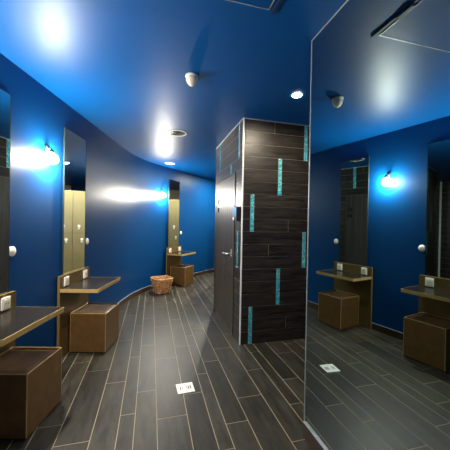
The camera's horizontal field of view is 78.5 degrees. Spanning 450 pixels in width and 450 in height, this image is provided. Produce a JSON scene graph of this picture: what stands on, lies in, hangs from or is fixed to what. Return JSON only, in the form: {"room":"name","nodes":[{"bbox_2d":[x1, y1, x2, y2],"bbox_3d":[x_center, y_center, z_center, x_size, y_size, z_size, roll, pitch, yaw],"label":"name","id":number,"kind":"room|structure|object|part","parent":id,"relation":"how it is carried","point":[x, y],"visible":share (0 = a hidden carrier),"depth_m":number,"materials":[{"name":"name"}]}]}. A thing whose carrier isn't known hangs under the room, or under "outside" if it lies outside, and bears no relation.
{"room":"changing room","nodes":[
{"label":"changing room","id":0,"kind":"room"},
{"bbox_2d":[0,53,215,346],"bbox_3d":[-0.806,0.047,4.110,2.275,2.500,12.318,1,0,17],"label":"wall","id":1,"kind":"structure","parent":0,"point":[126,213],"depth_m":3.33,"materials":[{"name":"blue paint"}]},
{"bbox_2d":[0,88,10,294],"bbox_3d":[-1.582,-0.228,1.808,0.015,1.446,0.430,1,0,-1],"label":"mirror","id":2,"kind":"object","parent":1,"relation":"attached to","point":[5,98],"visible":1,"depth_m":1.98,"materials":[{"name":"clear glass"}]},
{"bbox_2d":[9,246,15,255],"bbox_3d":[-1.604,0.197,2.060,0.037,0.076,0.076,1,0,-1],"label":"button","id":3,"kind":"object","parent":1,"relation":"attached to","point":[12,250],"visible":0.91,"depth_m":2.06,"materials":[{"name":"white plastic"}]},
{"bbox_2d":[45,145,58,163],"bbox_3d":[-1.534,-0.622,2.445,0.103,0.154,0.098,1,0,-1],"label":"wall lamp","id":4,"kind":"object","parent":1,"relation":"attached to","point":[51,157],"visible":1,"depth_m":2.42,"materials":[{"name":"white plastic"}]},
{"bbox_3d":[-1.532,-0.586,2.445,0.098,0.082,0.098,1,0,-1],"label":"glass globe","id":5,"kind":"part","parent":4,"relation":"part of","materials":[{"name":"white glass"}]},
{"bbox_2d":[62,127,86,274],"bbox_3d":[-1.589,-0.235,2.916,0.015,1.446,0.430,1,0,-1],"label":"mirror","id":6,"kind":"object","parent":1,"relation":"attached to","point":[74,146],"visible":1,"depth_m":2.88,"materials":[{"name":"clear mirror"}]},
{"bbox_2d":[118,269,213,307],"bbox_3d":[-0.772,1.255,4.077,2.166,0.086,12.200,1,0,17],"label":"baseboard","id":7,"kind":"structure","parent":1,"relation":"attached to","point":[132,295],"depth_m":5.13,"materials":[{"name":"brown tile"}]},
{"bbox_2d":[168,179,179,246],"bbox_3d":[-1.114,-0.248,6.011,0.015,1.446,0.430,1,0,22],"label":"mirror","id":8,"kind":"object","parent":1,"relation":"attached to","point":[174,186],"visible":1,"depth_m":5.99,"materials":[{"name":"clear mirror"}]},
{"bbox_2d":[0,272,311,449],"bbox_3d":[-0.107,1.363,3.713,6.950,0.100,10.600,1,0,-15],"label":"floor","id":9,"kind":"structure","parent":0,"point":[125,396],"depth_m":2.21,"materials":[{"name":"grey tile"}]},
{"bbox_2d":[0,347,61,438],"bbox_3d":[-1.385,1.098,1.851,0.361,0.396,0.371,1,0,-1],"label":"stool","id":10,"kind":"object","parent":9,"relation":"on","point":[30,377],"visible":1,"depth_m":1.75,"materials":[{"name":"brown wood"}]},
{"bbox_2d":[0,291,63,353],"bbox_3d":[-1.412,0.901,1.784,0.396,0.803,0.589,1,0,-1],"label":"shelf","id":11,"kind":"object","parent":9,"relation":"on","point":[15,321],"visible":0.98,"depth_m":1.88,"materials":[{"name":"brown wood"}]},
{"bbox_2d":[1,296,10,310],"bbox_3d":[-1.566,0.559,1.969,0.030,0.088,0.080,1,0,-15],"label":"socket","id":12,"kind":"object","parent":11,"relation":"attached to","point":[5,300],"depth_m":1.96,"materials":[{"name":"beige plastic"}]},
{"bbox_3d":[-1.587,0.899,1.781,0.022,0.800,0.585,1,0,-1],"label":"panel","id":13,"kind":"part","parent":11,"relation":"part of","materials":[{"name":"brown wood"}]},
{"bbox_3d":[-1.391,0.634,1.782,0.356,0.033,0.581,1,0,-1],"label":"shelf","id":14,"kind":"part","parent":11,"relation":"part of","materials":[{"name":"brown wood"}]},
{"bbox_2d":[57,267,119,357],"bbox_3d":[-1.419,0.893,2.920,0.396,0.803,0.589,1,0,-1],"label":"shelf","id":15,"kind":"object","parent":9,"relation":"on","point":[74,288],"visible":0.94,"depth_m":2.77,"materials":[{"name":"brown wood"}]},
{"bbox_2d":[64,276,68,285],"bbox_3d":[-1.567,0.554,2.725,0.030,0.088,0.080,1,0,-15],"label":"socket","id":16,"kind":"object","parent":15,"relation":"attached to","point":[66,278],"depth_m":2.71,"materials":[{"name":"beige plastic"}]},
{"bbox_3d":[-1.594,0.892,2.917,0.022,0.800,0.585,1,0,-1],"label":"panel","id":17,"kind":"part","parent":15,"relation":"part of","materials":[{"name":"brown wood"}]},
{"bbox_2d":[83,270,87,277],"bbox_3d":[-1.573,0.552,3.105,0.030,0.088,0.080,1,0,-15],"label":"socket","id":18,"kind":"object","parent":15,"relation":"attached to","point":[85,272],"depth_m":3.09,"materials":[{"name":"beige plastic"}]},
{"bbox_3d":[-1.398,0.627,2.918,0.356,0.033,0.581,1,0,-1],"label":"shelf","id":19,"kind":"part","parent":15,"relation":"part of","materials":[{"name":"brown wood"}]},
{"bbox_2d":[70,303,118,351],"bbox_3d":[-1.392,1.091,2.972,0.361,0.396,0.371,1,0,-1],"label":"stool","id":20,"kind":"object","parent":9,"relation":"on","point":[94,327],"visible":1,"depth_m":2.79,"materials":[{"name":"brown wood"}]},
{"bbox_2d":[150,275,172,293],"bbox_3d":[-1.204,1.138,5.240,0.384,0.284,0.384,1,0,-35],"label":"wicker basket","id":21,"kind":"object","parent":9,"relation":"on","point":[162,285],"visible":1,"depth_m":5.13,"materials":[{"name":"brown wicker"}]},
{"bbox_2d":[166,246,195,275],"bbox_3d":[-0.952,0.881,5.961,0.396,0.803,0.589,1,0,22],"label":"shelf","id":22,"kind":"object","parent":9,"relation":"on","point":[174,255],"visible":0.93,"depth_m":5.91,"materials":[{"name":"brown wood"}]},
{"bbox_3d":[-1.114,0.879,6.027,0.022,0.800,0.585,1,0,22],"label":"panel","id":23,"kind":"part","parent":22,"relation":"part of","materials":[{"name":"brown wood"}]},
{"bbox_3d":[-0.933,0.614,5.954,0.356,0.033,0.581,1,0,22],"label":"shelf","id":24,"kind":"part","parent":22,"relation":"part of","materials":[{"name":"brown wood"}]},
{"bbox_2d":[170,264,193,286],"bbox_3d":[-0.927,1.079,5.951,0.361,0.396,0.371,1,0,22],"label":"stool","id":25,"kind":"object","parent":9,"relation":"on","point":[182,274],"visible":0.98,"depth_m":5.80,"materials":[{"name":"brown wood"}]},
{"bbox_2d":[176,382,194,393],"bbox_3d":[-0.322,1.317,2.227,0.136,0.004,0.132,1,0,-18],"label":"floor drain","id":26,"kind":"object","parent":9,"relation":"on","point":[188,387],"visible":1,"depth_m":2.22,"materials":[{"name":"white plastic"}]},
{"bbox_2d":[0,0,346,179],"bbox_3d":[-0.061,-1.237,3.696,6.950,0.100,10.600,1,0,-15],"label":"ceiling","id":27,"kind":"structure","parent":0,"point":[121,65],"depth_m":2.00,"materials":[{"name":"blue paint"}]},
{"bbox_2d":[167,130,186,136],"bbox_3d":[-0.620,-1.190,3.578,0.250,0.009,0.250,1,0,-15],"label":"ceiling vent","id":28,"kind":"object","parent":27,"relation":"in","point":[179,133],"visible":1,"depth_m":3.57,"materials":[{"name":"white plastic"}]},
{"bbox_2d":[185,72,197,86],"bbox_3d":[-0.262,-1.137,2.173,0.104,0.083,0.104,1,0,-15],"label":"detector","id":29,"kind":"object","parent":27,"relation":"attached to","point":[191,77],"visible":1,"depth_m":2.14,"materials":[{"name":"white plastic"}]},
{"bbox_2d":[227,0,282,14],"bbox_3d":[0.048,-1.159,1.141,0.622,0.016,0.615,1,0,-15],"label":"ceiling hatch","id":30,"kind":"object","parent":27,"relation":"attached to","point":[263,4],"visible":1,"depth_m":1.45,"materials":[{"name":"blue paint"}]},
{"bbox_3d":[0.033,-1.165,1.127,0.585,0.004,0.596,1,0,-15],"label":"hatch frame","id":31,"kind":"part","parent":30,"relation":"part of","materials":[{"name":"silver metal"}]},
{"bbox_3d":[0.033,-1.166,1.125,0.568,0.002,0.583,1,0,-15],"label":"hatch panel","id":32,"kind":"part","parent":30,"relation":"part of","materials":[{"name":"blue paint"}]},
{"bbox_3d":[0.341,-1.157,1.221,0.016,0.010,0.610,1,0,-15],"label":"hinge rail","id":33,"kind":"part","parent":30,"relation":"part of","materials":[{"name":"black metal"}]},
{"bbox_2d":[291,92,302,97],"bbox_3d":[0.646,-1.161,2.470,0.100,0.008,0.100,1,0,-15],"label":"recessed light","id":34,"kind":"object","parent":27,"relation":"in","point":[294,95],"visible":1,"depth_m":2.46,"materials":[{"name":"white metal"}]},
{"bbox_2d":[233,207,240,220],"bbox_3d":[0.131,-0.127,3.126,0.052,0.155,0.145,1,0,-15],"label":"control panel","id":35,"kind":"object","parent":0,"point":[236,210],"visible":1,"depth_m":3.06,"materials":[{"name":"black plastic"}]},
{"bbox_2d":[213,117,309,344],"bbox_3d":[0.755,0.077,3.862,1.546,2.500,1.329,1,0,-15],"label":"wall","id":36,"kind":"structure","parent":0,"point":[269,160],"depth_m":3.13,"materials":[{"name":"black tile"}]},
{"bbox_2d":[214,172,235,335],"bbox_3d":[-0.035,0.336,3.739,0.105,1.955,0.957,1,0,-15],"label":"door","id":37,"kind":"structure","parent":36,"relation":"in","point":[225,197],"depth_m":3.65,"materials":[{"name":"grey metal"}]},
{"bbox_3d":[0.185,0.072,3.030,0.015,2.500,0.015,1,0,-15],"label":"corner trim","id":38,"kind":"part","parent":36,"relation":"part of","materials":[{"name":"silver metal"}]},
{"bbox_3d":[2.499,0.130,0.640,3.237,2.500,3.146,1,0,-15],"label":"wall","id":39,"kind":"structure","parent":0,"visible":0},
{"bbox_2d":[303,421,326,449],"bbox_3d":[0.905,1.308,0.227,0.016,0.093,3.143,1,0,-15],"label":"baseboard","id":40,"kind":"structure","parent":39,"relation":"attached to","point":[309,436],"depth_m":1.65,"materials":[{"name":"brown tile"}]},
{"bbox_2d":[304,0,449,449],"bbox_3d":[0.931,0.058,0.227,0.009,2.405,3.138,1,0,-15],"label":"wall mirror","id":41,"kind":"object","parent":39,"relation":"attached to","point":[377,339],"visible":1,"depth_m":1.19,"materials":[{"name":"clear glass"}]}
]}

